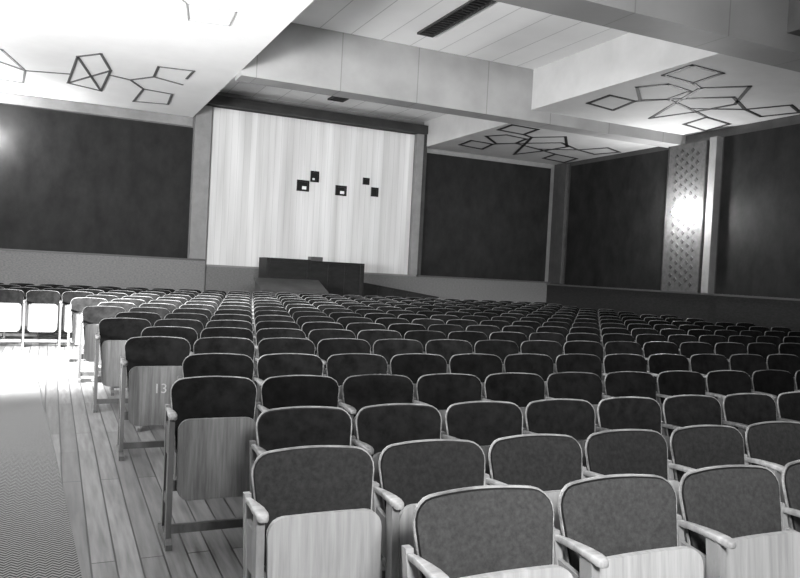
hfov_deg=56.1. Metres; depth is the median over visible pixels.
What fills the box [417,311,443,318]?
chair
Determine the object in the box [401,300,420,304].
chair
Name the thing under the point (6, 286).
chair
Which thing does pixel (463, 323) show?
chair
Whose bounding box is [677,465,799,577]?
chair
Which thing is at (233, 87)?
ceiling
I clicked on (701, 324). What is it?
chair
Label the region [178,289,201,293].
chair
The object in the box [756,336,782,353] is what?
chair
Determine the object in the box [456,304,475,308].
chair
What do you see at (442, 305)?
chair
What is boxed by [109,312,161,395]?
chair
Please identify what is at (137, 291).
chair
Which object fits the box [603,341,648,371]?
chair
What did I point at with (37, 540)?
carpet runner
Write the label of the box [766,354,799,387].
chair
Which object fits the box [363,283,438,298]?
ramp
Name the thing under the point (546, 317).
chair
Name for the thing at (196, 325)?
chair
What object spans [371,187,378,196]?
window
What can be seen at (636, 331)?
chair
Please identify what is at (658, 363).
cushion
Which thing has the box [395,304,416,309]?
chair
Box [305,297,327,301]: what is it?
chair
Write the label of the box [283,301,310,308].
chair
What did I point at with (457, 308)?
chair
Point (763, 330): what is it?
chair
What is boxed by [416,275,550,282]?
trim
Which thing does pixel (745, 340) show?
chair
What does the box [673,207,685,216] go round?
wall lamp
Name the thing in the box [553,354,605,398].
chair
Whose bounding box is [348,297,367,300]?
chair
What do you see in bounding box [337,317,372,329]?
chair
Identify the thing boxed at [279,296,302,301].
chair
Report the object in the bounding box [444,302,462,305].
chair
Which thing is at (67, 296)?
chair
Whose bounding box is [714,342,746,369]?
chair
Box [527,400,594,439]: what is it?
cushion
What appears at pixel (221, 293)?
chair
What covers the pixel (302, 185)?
window
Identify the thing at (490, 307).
chair
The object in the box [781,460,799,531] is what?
chair
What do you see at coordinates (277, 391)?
cushion
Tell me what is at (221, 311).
chair
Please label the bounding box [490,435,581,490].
cushion
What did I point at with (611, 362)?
chair
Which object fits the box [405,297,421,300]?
chair
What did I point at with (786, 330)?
chair
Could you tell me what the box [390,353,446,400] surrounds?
chair
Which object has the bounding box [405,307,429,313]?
chair
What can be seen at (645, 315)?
chair
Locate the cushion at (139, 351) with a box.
[125,337,189,380]
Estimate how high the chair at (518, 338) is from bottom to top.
0.847 m
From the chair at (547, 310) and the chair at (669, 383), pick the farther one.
the chair at (547, 310)
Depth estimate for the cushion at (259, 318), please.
8.71 m
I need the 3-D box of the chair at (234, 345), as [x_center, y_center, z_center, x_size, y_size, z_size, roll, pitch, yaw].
[-1.358,0.811,5.763,0.507,0.858,0.332,2,1,-24]
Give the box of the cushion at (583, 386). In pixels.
[548,373,601,404]
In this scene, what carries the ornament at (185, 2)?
attached to the ceiling at (134, 37)
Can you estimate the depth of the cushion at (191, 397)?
4.20 m
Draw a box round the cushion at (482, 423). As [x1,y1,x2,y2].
[447,402,521,445]
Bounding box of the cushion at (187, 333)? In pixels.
[141,327,196,352]
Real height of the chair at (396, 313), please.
0.847 m
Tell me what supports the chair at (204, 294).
on the floor
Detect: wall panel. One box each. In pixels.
[0,104,192,257]
[421,153,550,281]
[564,150,668,289]
[660,140,709,292]
[715,124,799,298]
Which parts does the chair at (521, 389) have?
backrest, seat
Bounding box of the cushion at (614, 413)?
[599,398,660,433]
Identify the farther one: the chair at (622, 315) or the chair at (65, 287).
the chair at (622, 315)
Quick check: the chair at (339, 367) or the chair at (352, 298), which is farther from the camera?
the chair at (352, 298)
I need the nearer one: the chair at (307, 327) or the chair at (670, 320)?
the chair at (307, 327)
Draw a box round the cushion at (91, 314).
[83,306,125,328]
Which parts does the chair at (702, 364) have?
backrest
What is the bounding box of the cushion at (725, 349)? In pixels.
[715,343,746,358]
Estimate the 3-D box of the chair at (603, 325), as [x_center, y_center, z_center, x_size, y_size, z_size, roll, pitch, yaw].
[3.095,0.921,10.700,0.508,0.847,0.348,2,2,-25]
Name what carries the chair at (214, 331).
on the floor
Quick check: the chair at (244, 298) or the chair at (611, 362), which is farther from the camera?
the chair at (244, 298)
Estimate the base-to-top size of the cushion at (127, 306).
0.399 m
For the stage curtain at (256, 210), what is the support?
attached to the wall at (434, 151)
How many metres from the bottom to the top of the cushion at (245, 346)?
0.402 m
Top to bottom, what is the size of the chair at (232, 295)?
0.847 m
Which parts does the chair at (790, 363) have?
backrest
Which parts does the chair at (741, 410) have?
frame, armrest, backrest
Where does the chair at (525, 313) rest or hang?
on the floor
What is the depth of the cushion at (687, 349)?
7.98 m
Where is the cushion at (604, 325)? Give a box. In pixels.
[601,323,625,329]
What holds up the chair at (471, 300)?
on the floor
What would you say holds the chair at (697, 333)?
on the floor
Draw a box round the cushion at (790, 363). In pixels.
[767,354,799,376]
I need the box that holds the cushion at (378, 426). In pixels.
[357,405,440,456]
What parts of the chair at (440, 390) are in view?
armrest, seat, backrest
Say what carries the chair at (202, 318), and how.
on the floor
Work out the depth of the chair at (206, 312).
9.18 m
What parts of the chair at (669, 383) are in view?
armrest, backrest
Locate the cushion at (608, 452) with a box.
[587,431,667,479]
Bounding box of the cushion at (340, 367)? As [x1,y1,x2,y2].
[327,354,386,385]
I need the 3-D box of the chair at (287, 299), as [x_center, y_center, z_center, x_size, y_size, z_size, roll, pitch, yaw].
[-1.852,0.598,13.132,0.510,0.847,0.348,2,2,-25]
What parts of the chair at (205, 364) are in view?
frame, backrest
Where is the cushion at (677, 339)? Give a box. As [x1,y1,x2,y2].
[668,335,697,348]
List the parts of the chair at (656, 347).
backrest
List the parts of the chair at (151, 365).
frame, armrest, seat, backrest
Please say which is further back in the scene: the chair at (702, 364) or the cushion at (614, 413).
the chair at (702, 364)
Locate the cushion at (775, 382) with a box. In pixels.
[753,370,793,397]
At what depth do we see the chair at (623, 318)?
13.19 m
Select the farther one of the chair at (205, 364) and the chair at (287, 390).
the chair at (205, 364)
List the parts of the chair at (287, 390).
frame, armrest, backrest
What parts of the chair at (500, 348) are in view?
backrest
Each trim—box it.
[0,92,192,126]
[0,248,204,260]
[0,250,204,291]
[188,105,212,258]
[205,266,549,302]
[206,95,427,134]
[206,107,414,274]
[407,134,423,274]
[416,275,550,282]
[417,134,426,274]
[546,284,799,300]
[553,164,569,283]
[701,136,722,293]
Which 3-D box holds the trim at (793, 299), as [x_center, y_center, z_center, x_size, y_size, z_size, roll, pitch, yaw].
[8.918,0.317,12.656,0.130,0.040,21.400,2,1,-25]
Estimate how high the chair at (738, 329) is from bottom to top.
0.847 m
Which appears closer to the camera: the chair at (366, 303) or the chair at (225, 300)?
the chair at (225, 300)
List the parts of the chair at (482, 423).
armrest, backrest, seat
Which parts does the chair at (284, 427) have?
frame, armrest, backrest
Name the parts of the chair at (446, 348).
backrest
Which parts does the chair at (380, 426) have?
frame, armrest, seat, backrest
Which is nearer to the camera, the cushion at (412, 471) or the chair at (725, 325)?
the cushion at (412, 471)
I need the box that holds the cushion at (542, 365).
[505,354,553,380]
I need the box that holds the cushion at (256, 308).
[254,307,286,313]
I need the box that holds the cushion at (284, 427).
[257,407,350,450]
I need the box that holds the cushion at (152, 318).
[116,312,160,326]
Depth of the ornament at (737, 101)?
14.44 m
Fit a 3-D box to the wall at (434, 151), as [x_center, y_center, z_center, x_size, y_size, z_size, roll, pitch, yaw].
[-3.806,-2.254,18.654,18.700,6.300,0.200,2,1,-25]
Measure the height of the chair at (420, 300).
0.847 m
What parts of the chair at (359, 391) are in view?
frame, armrest, seat, backrest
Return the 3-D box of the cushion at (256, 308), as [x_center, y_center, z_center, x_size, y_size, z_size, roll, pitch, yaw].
[-1.801,0.448,10.418,0.470,0.399,0.116,2,2,-25]
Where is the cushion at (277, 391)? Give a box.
[262,376,338,408]
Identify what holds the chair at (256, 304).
on the floor
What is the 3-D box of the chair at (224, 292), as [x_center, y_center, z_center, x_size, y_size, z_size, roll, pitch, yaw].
[-3.736,0.450,15.098,0.510,0.847,0.348,2,2,-25]
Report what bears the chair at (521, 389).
on the floor
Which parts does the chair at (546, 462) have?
armrest, backrest, seat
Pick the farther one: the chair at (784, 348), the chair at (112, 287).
the chair at (112, 287)
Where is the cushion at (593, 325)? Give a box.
[572,323,598,329]
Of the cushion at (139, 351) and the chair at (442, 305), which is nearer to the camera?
the cushion at (139, 351)
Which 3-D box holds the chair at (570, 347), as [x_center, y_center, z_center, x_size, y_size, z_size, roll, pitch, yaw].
[1.810,0.943,7.241,0.507,0.858,0.332,2,1,-23]
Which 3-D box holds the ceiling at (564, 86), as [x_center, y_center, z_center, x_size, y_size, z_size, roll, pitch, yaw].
[5.967,-4.201,14.329,4.400,1.200,5.500,2,1,-25]
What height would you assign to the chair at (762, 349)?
0.858 m
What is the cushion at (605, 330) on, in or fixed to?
on the chair at (604, 330)
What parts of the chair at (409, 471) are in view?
frame, armrest, seat, backrest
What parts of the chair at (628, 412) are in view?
armrest, backrest, seat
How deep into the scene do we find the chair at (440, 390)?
4.83 m
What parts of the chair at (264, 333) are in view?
backrest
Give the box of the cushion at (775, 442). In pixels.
[747,422,799,466]
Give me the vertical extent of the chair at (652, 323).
0.847 m
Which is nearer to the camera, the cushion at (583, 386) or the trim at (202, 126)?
the cushion at (583, 386)
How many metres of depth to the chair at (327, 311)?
10.85 m
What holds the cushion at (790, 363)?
on the chair at (790, 363)
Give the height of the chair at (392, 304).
0.847 m
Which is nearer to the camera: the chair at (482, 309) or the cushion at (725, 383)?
the cushion at (725, 383)
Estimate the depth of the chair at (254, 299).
13.05 m
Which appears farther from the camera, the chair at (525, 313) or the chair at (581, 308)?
the chair at (581, 308)
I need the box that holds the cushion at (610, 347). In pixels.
[605,342,641,355]
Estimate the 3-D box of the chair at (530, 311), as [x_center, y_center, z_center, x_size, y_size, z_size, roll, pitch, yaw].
[2.397,0.798,14.166,0.510,0.847,0.348,2,2,-25]
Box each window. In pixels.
[296,179,309,191]
[310,171,318,182]
[335,185,346,195]
[362,177,369,184]
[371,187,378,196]
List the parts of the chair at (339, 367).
seat, backrest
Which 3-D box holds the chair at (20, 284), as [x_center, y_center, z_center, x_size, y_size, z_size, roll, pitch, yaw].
[-6.903,0.318,13.620,0.510,0.847,0.348,2,2,-25]
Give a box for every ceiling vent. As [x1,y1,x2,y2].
[328,96,348,101]
[417,0,495,37]
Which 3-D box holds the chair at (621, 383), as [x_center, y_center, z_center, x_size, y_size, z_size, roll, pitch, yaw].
[1.692,1.039,5.370,0.507,0.859,0.332,2,1,-24]
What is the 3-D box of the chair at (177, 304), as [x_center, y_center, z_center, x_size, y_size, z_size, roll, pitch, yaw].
[-3.314,0.585,10.554,0.508,0.847,0.348,2,2,-25]
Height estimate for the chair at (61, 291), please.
0.847 m
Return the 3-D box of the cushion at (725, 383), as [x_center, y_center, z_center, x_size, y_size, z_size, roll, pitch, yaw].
[2.581,0.849,5.882,0.469,0.402,0.102,2,1,-25]
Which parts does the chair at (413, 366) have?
seat, backrest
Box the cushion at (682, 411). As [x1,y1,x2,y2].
[664,396,720,436]
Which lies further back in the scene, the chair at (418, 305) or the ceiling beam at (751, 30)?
the chair at (418, 305)
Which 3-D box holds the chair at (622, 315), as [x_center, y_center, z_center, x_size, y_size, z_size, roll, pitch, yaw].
[4.383,0.904,14.145,0.510,0.847,0.348,2,2,-25]
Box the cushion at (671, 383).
[658,371,704,403]
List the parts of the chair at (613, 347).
backrest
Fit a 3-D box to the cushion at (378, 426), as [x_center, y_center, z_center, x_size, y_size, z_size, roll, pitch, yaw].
[-0.002,0.791,3.784,0.467,0.396,0.115,2,2,-25]
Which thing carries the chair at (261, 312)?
on the floor
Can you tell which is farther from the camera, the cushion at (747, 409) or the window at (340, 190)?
the window at (340, 190)
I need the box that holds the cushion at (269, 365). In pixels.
[258,354,322,379]
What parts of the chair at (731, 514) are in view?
frame, armrest, backrest, seat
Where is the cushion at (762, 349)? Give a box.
[748,343,777,362]
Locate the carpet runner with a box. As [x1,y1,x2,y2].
[0,354,81,577]
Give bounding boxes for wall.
[0,92,554,290]
[546,285,799,330]
[548,114,799,293]
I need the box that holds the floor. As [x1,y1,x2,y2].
[0,327,666,577]
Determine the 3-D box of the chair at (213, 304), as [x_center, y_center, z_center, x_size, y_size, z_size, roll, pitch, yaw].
[-2.861,0.603,10.765,0.508,0.847,0.348,2,2,-25]
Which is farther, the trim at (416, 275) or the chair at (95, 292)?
the trim at (416, 275)
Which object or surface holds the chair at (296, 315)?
on the floor
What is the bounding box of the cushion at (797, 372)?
[796,371,799,389]
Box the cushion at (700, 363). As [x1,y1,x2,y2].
[691,354,728,374]
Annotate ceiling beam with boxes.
[235,22,685,147]
[493,0,799,71]
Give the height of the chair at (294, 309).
0.847 m
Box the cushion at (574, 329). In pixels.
[570,327,599,336]
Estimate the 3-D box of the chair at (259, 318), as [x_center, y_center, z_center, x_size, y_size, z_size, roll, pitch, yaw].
[-1.433,0.733,8.588,0.508,0.847,0.348,2,2,-25]
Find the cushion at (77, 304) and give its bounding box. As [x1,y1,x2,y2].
[71,298,106,315]
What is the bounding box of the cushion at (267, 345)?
[258,338,314,357]
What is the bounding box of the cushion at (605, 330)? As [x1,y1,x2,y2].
[602,328,629,335]
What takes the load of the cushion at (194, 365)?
on the chair at (205, 364)
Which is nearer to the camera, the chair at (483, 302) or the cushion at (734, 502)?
the cushion at (734, 502)
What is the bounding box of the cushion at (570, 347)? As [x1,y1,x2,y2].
[564,341,602,363]
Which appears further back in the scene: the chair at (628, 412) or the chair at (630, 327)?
the chair at (630, 327)
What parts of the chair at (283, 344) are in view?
frame, backrest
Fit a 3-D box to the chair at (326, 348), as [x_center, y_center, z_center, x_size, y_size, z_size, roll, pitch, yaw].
[-0.454,0.849,6.185,0.507,0.858,0.332,2,1,-24]
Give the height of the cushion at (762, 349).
0.402 m
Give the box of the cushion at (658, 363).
[649,354,688,382]
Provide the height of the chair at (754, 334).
0.847 m
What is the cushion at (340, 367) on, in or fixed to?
on the chair at (339, 367)
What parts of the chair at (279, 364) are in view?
frame, armrest, backrest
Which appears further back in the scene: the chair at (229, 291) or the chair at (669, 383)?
the chair at (229, 291)
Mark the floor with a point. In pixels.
(114, 506)
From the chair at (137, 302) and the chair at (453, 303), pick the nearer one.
the chair at (137, 302)
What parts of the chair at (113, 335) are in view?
frame, seat, backrest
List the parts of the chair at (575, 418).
armrest, backrest, seat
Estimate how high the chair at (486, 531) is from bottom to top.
0.856 m
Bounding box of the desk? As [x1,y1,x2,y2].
[258,257,364,296]
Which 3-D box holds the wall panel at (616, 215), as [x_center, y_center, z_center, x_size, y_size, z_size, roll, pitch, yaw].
[5.670,-1.749,19.907,0.040,3.420,3.850,2,1,-25]
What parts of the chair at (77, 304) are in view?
frame, seat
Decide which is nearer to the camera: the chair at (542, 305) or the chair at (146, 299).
the chair at (146, 299)
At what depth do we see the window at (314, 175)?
19.16 m
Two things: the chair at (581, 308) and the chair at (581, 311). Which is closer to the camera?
the chair at (581, 311)
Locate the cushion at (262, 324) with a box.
[256,321,299,332]
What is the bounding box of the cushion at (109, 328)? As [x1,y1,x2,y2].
[99,318,150,346]
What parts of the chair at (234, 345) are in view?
backrest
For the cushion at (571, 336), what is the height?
0.399 m
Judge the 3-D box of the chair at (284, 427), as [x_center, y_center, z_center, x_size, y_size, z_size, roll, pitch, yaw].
[-0.434,0.997,3.477,0.507,0.847,0.348,2,2,-25]
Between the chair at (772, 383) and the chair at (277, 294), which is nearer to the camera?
the chair at (772, 383)
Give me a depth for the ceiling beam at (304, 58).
14.72 m
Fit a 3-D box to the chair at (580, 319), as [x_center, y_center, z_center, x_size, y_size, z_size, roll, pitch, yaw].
[2.922,0.890,11.567,0.510,0.847,0.348,2,2,-25]
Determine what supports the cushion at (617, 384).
on the chair at (621, 383)
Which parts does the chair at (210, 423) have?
frame, armrest, backrest, seat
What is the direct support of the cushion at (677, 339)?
on the chair at (677, 339)
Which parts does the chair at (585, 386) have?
backrest, seat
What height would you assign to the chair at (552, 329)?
0.847 m
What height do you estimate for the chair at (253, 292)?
0.847 m
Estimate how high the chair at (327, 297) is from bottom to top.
0.847 m
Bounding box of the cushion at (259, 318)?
[255,315,293,325]
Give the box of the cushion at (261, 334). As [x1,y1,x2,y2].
[256,329,305,345]
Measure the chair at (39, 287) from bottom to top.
0.847 m
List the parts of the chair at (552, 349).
backrest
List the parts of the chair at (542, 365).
backrest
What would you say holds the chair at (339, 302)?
on the floor
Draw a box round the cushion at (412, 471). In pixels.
[380,441,484,512]
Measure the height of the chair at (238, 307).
0.847 m
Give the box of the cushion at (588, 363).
[556,354,601,378]
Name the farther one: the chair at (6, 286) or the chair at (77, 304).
the chair at (6, 286)
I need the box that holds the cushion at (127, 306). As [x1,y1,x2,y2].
[98,302,135,311]
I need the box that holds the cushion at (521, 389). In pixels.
[485,373,544,406]
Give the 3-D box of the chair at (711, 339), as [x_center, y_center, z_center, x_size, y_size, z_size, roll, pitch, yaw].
[3.899,1.001,9.179,0.508,0.847,0.348,2,2,-25]
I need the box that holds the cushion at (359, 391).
[343,375,413,419]
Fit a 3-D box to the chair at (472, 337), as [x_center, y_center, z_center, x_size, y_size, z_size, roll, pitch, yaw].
[0.727,0.870,7.699,0.508,0.847,0.348,2,2,-25]
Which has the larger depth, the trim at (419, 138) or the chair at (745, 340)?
the trim at (419, 138)
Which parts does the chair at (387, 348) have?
backrest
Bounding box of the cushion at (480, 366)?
[450,354,501,381]
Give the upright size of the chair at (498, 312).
0.847 m
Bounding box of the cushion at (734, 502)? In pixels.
[682,467,781,554]
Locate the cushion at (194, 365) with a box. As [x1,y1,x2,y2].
[183,354,253,379]
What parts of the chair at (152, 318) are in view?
frame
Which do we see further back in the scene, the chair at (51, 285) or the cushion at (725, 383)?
the chair at (51, 285)
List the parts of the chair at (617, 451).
frame, armrest, backrest, seat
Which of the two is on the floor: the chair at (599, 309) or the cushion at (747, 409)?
the chair at (599, 309)
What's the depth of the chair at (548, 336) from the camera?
8.27 m
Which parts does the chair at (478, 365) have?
backrest, seat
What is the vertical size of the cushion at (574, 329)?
0.399 m
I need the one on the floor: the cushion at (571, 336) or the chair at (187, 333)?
the chair at (187, 333)
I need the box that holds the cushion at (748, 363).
[730,354,765,377]
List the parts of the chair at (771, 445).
frame, armrest, backrest, seat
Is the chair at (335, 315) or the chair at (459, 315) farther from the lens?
the chair at (459, 315)
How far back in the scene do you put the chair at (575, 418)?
4.22 m
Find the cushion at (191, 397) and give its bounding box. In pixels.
[171,377,255,448]
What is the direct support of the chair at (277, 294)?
on the floor
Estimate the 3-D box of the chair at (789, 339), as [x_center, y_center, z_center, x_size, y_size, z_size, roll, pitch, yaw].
[5.257,1.057,9.813,0.508,0.847,0.348,2,2,-25]
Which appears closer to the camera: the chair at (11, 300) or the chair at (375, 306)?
the chair at (11, 300)
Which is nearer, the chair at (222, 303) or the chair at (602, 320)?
the chair at (222, 303)
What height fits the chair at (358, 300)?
0.847 m
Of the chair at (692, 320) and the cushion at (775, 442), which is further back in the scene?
the chair at (692, 320)
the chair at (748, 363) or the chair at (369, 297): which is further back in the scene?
the chair at (369, 297)
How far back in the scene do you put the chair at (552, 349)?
7.15 m
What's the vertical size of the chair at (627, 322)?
0.847 m
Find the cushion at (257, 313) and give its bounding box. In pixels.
[254,311,289,317]
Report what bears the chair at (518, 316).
on the floor
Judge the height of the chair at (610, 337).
0.847 m
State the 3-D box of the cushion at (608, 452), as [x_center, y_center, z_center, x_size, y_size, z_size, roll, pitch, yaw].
[1.038,0.855,3.415,0.467,0.396,0.115,2,1,-25]
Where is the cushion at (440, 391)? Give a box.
[417,374,481,409]
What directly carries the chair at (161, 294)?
on the floor
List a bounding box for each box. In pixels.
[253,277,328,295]
[308,257,322,260]
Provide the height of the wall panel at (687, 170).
3.460 m
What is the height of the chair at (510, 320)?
0.847 m
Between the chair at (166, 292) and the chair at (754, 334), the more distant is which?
the chair at (166, 292)
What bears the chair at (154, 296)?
on the floor
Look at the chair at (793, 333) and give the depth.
11.20 m
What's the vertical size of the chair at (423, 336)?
0.847 m
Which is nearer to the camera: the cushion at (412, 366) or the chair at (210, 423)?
the chair at (210, 423)
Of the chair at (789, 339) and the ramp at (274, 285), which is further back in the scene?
the ramp at (274, 285)
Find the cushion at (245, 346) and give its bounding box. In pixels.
[194,338,253,359]
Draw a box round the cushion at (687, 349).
[680,342,713,358]
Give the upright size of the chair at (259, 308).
0.847 m
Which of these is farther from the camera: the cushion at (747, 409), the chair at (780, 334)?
the chair at (780, 334)
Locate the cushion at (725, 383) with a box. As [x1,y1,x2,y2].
[707,371,750,399]
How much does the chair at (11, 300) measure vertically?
0.847 m
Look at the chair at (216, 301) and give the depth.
11.78 m
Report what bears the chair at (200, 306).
on the floor
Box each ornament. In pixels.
[0,49,194,104]
[181,0,236,25]
[459,124,620,162]
[586,64,799,130]
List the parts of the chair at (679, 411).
armrest, frame, backrest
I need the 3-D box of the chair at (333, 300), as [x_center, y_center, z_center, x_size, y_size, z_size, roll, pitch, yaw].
[-1.122,0.605,14.421,0.510,0.847,0.348,2,2,-25]
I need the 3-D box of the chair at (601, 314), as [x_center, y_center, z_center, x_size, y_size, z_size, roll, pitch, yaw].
[3.931,0.885,13.934,0.510,0.847,0.348,2,2,-25]
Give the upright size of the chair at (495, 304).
0.847 m
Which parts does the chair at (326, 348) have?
backrest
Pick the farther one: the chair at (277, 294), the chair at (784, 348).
the chair at (277, 294)
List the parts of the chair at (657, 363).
backrest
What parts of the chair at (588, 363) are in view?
backrest, seat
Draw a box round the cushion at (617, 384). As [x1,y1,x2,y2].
[605,372,655,399]
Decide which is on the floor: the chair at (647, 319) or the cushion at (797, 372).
the chair at (647, 319)
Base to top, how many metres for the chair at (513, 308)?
0.847 m
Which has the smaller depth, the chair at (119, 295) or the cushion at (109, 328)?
the cushion at (109, 328)
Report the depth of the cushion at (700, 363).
6.94 m
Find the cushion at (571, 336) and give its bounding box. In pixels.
[567,333,600,343]
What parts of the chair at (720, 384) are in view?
armrest, frame, backrest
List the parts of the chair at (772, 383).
armrest, backrest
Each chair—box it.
[0,284,20,330]
[0,289,23,341]
[3,287,38,338]
[10,283,34,286]
[19,285,51,332]
[21,290,59,346]
[38,288,71,338]
[40,284,64,287]
[52,286,82,333]
[58,291,93,346]
[66,297,107,361]
[68,285,93,288]
[71,289,103,337]
[77,306,125,382]
[82,295,118,352]
[88,288,112,291]
[92,302,135,371]
[92,318,150,412]
[97,286,121,289]
[97,292,127,298]
[109,290,135,295]
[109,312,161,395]
[111,299,145,306]
[115,336,190,460]
[118,289,142,293]
[121,296,152,302]
[125,287,148,291]
[129,307,169,318]
[131,293,159,299]
[134,326,197,431]
[139,291,165,296]
[139,303,176,312]
[147,290,170,294]
[149,300,182,307]
[152,288,174,292]
[154,319,203,339]
[156,297,186,304]
[157,376,256,551]
[163,295,191,300]
[164,313,207,328]
[168,292,194,297]
[172,308,211,321]
[173,353,253,494]
[174,291,198,295]
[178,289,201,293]
[179,304,214,315]
[185,301,217,310]
[190,298,219,306]
[193,337,254,374]
[194,296,221,303]
[198,293,223,300]
[200,327,253,341]
[201,292,224,297]
[203,290,226,296]
[206,320,252,332]
[210,314,252,323]
[214,309,251,317]
[217,305,251,312]
[220,302,251,308]
[222,299,251,305]
[224,297,250,301]
[226,294,250,298]
[227,292,250,296]
[228,291,250,294]
[243,445,381,577]
[249,406,351,521]
[251,292,272,300]
[251,293,275,305]
[252,295,276,304]
[252,298,279,308]
[252,300,280,316]
[252,303,283,316]
[252,306,286,321]
[252,310,290,328]
[253,315,294,343]
[253,321,299,343]
[253,353,322,420]
[254,328,305,355]
[254,337,314,388]
[255,375,338,457]
[276,293,296,296]
[277,294,298,299]
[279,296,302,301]
[281,298,305,304]
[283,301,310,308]
[286,304,314,312]
[289,307,320,316]
[292,311,326,322]
[297,316,334,329]
[299,293,318,296]
[301,295,322,299]
[302,322,343,338]
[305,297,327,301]
[308,299,331,304]
[308,329,355,355]
[312,302,337,307]
[317,305,344,311]
[317,338,370,375]
[321,294,339,297]
[323,308,352,316]
[323,353,387,408]
[325,296,344,299]
[329,312,361,322]
[330,298,351,302]
[335,300,357,305]
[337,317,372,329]
[338,374,413,446]
[341,303,365,308]
[343,295,361,298]
[346,323,385,338]
[347,306,373,312]
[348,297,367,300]
[351,403,441,577]
[354,299,374,302]
[355,309,383,316]
[357,330,401,353]
[361,301,382,305]
[364,313,395,322]
[365,296,382,298]
[368,304,391,309]
[371,298,389,300]
[372,439,484,577]
[373,339,422,373]
[375,318,409,329]
[376,307,401,312]
[377,300,397,303]
[386,302,407,306]
[386,310,413,317]
[388,323,425,338]
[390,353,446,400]
[392,298,409,301]
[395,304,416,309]
[398,314,427,323]
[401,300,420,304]
[401,485,572,577]
[404,330,445,353]
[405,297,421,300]
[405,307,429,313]
[410,303,429,307]
[411,319,444,329]
[413,299,430,302]
[413,373,481,434]
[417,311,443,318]
[420,305,441,310]
[423,301,440,304]
[425,298,441,300]
[425,339,472,372]
[428,324,463,338]
[430,315,458,323]
[432,308,455,314]
[434,303,453,307]
[435,300,451,303]
[441,401,522,477]
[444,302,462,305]
[445,306,466,311]
[445,312,471,318]
[446,319,477,330]
[448,331,487,352]
[449,353,501,398]
[454,301,471,303]
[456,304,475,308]
[458,309,480,315]
[461,316,488,324]
[463,299,477,302]
[466,303,483,306]
[466,325,500,339]
[469,307,489,311]
[473,312,497,319]
[474,301,489,304]
[474,340,518,372]
[478,305,497,309]
[480,320,509,331]
[481,372,544,430]
[484,310,505,315]
[485,434,581,560]
[486,303,503,307]
[489,332,527,353]
[491,316,517,325]
[492,308,512,312]
[493,302,508,305]
[499,306,517,310]
[500,313,524,320]
[502,326,534,340]
[502,353,553,396]
[506,304,522,307]
[508,310,529,316]
[512,321,540,332]
[514,308,533,313]
[520,306,538,310]
[520,317,545,326]
[520,340,561,371]
[523,398,594,477]
[525,305,541,308]
[526,314,549,321]
[529,303,544,306]
[529,332,564,353]
[532,311,552,317]
[536,326,567,342]
[537,309,555,314]
[541,307,558,311]
[542,322,570,333]
[544,305,560,309]
[544,372,601,431]
[547,318,572,327]
[551,315,574,322]
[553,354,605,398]
[554,474,702,577]
[555,312,575,318]
[558,310,576,315]
[560,308,578,313]
[562,306,579,310]
[563,341,604,378]
[566,333,604,355]
[569,327,603,352]
[572,322,601,338]
[574,318,601,337]
[576,315,600,331]
[577,313,599,324]
[578,310,597,315]
[579,308,596,311]
[582,429,685,541]
[595,396,674,479]
[598,309,614,317]
[598,311,616,320]
[598,313,618,322]
[599,316,620,327]
[599,319,622,332]
[600,323,625,337]
[600,328,629,343]
[602,333,634,352]
[602,354,646,380]
[602,371,665,432]
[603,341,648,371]
[618,311,634,317]
[620,314,638,320]
[622,317,641,323]
[624,320,646,328]
[627,324,652,334]
[631,328,658,341]
[636,334,666,355]
[640,314,658,320]
[643,341,678,364]
[644,317,663,323]
[647,354,688,402]
[648,320,669,328]
[654,324,677,334]
[656,371,704,479]
[660,315,677,320]
[660,329,686,341]
[662,395,721,542]
[665,318,684,324]
[668,334,697,354]
[668,425,744,481]
[671,321,692,328]
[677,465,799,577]
[679,325,701,334]
[680,342,713,370]
[686,318,704,324]
[688,329,712,341]
[690,354,728,391]
[694,322,713,328]
[699,335,727,353]
[703,325,724,334]
[705,370,750,424]
[714,330,738,340]
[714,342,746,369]
[715,322,734,329]
[722,393,776,464]
[726,326,747,334]
[728,335,755,353]
[729,354,765,388]
[736,323,754,329]
[740,330,763,340]
[745,421,799,526]
[747,342,777,369]
[749,326,769,334]
[751,370,793,415]
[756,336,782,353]
[764,331,786,341]
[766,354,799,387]
[771,327,790,335]
[777,391,799,422]
[779,343,799,358]
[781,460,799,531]
[783,336,799,343]
[788,331,799,336]
[794,370,799,391]
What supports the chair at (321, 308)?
on the floor
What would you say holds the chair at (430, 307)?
on the floor
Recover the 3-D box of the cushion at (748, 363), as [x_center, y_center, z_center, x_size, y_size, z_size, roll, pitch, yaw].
[3.310,0.829,7.136,0.469,0.402,0.102,2,1,-25]
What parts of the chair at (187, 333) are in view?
frame, backrest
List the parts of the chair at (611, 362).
backrest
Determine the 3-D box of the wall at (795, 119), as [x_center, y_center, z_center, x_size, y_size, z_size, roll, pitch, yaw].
[9.138,-1.446,12.731,0.200,6.300,21.500,2,1,-25]
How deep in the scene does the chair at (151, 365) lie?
5.52 m
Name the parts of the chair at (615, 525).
frame, armrest, backrest, seat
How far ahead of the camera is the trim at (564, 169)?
21.79 m
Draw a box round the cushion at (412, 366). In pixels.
[391,354,446,383]
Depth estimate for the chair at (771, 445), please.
3.83 m
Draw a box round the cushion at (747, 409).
[724,394,776,429]
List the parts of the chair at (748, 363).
backrest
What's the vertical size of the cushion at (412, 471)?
0.396 m
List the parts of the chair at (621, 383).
backrest, seat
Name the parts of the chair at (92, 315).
frame, seat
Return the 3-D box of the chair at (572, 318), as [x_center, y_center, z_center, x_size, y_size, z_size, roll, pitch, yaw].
[2.748,0.859,12.434,0.510,0.847,0.348,2,2,-25]
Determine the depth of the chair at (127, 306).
9.61 m
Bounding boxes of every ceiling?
[0,0,312,116]
[219,77,445,121]
[292,0,629,68]
[424,114,657,164]
[531,33,799,134]
[787,0,799,35]
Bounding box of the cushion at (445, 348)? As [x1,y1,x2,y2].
[426,340,471,363]
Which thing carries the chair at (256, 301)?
on the floor

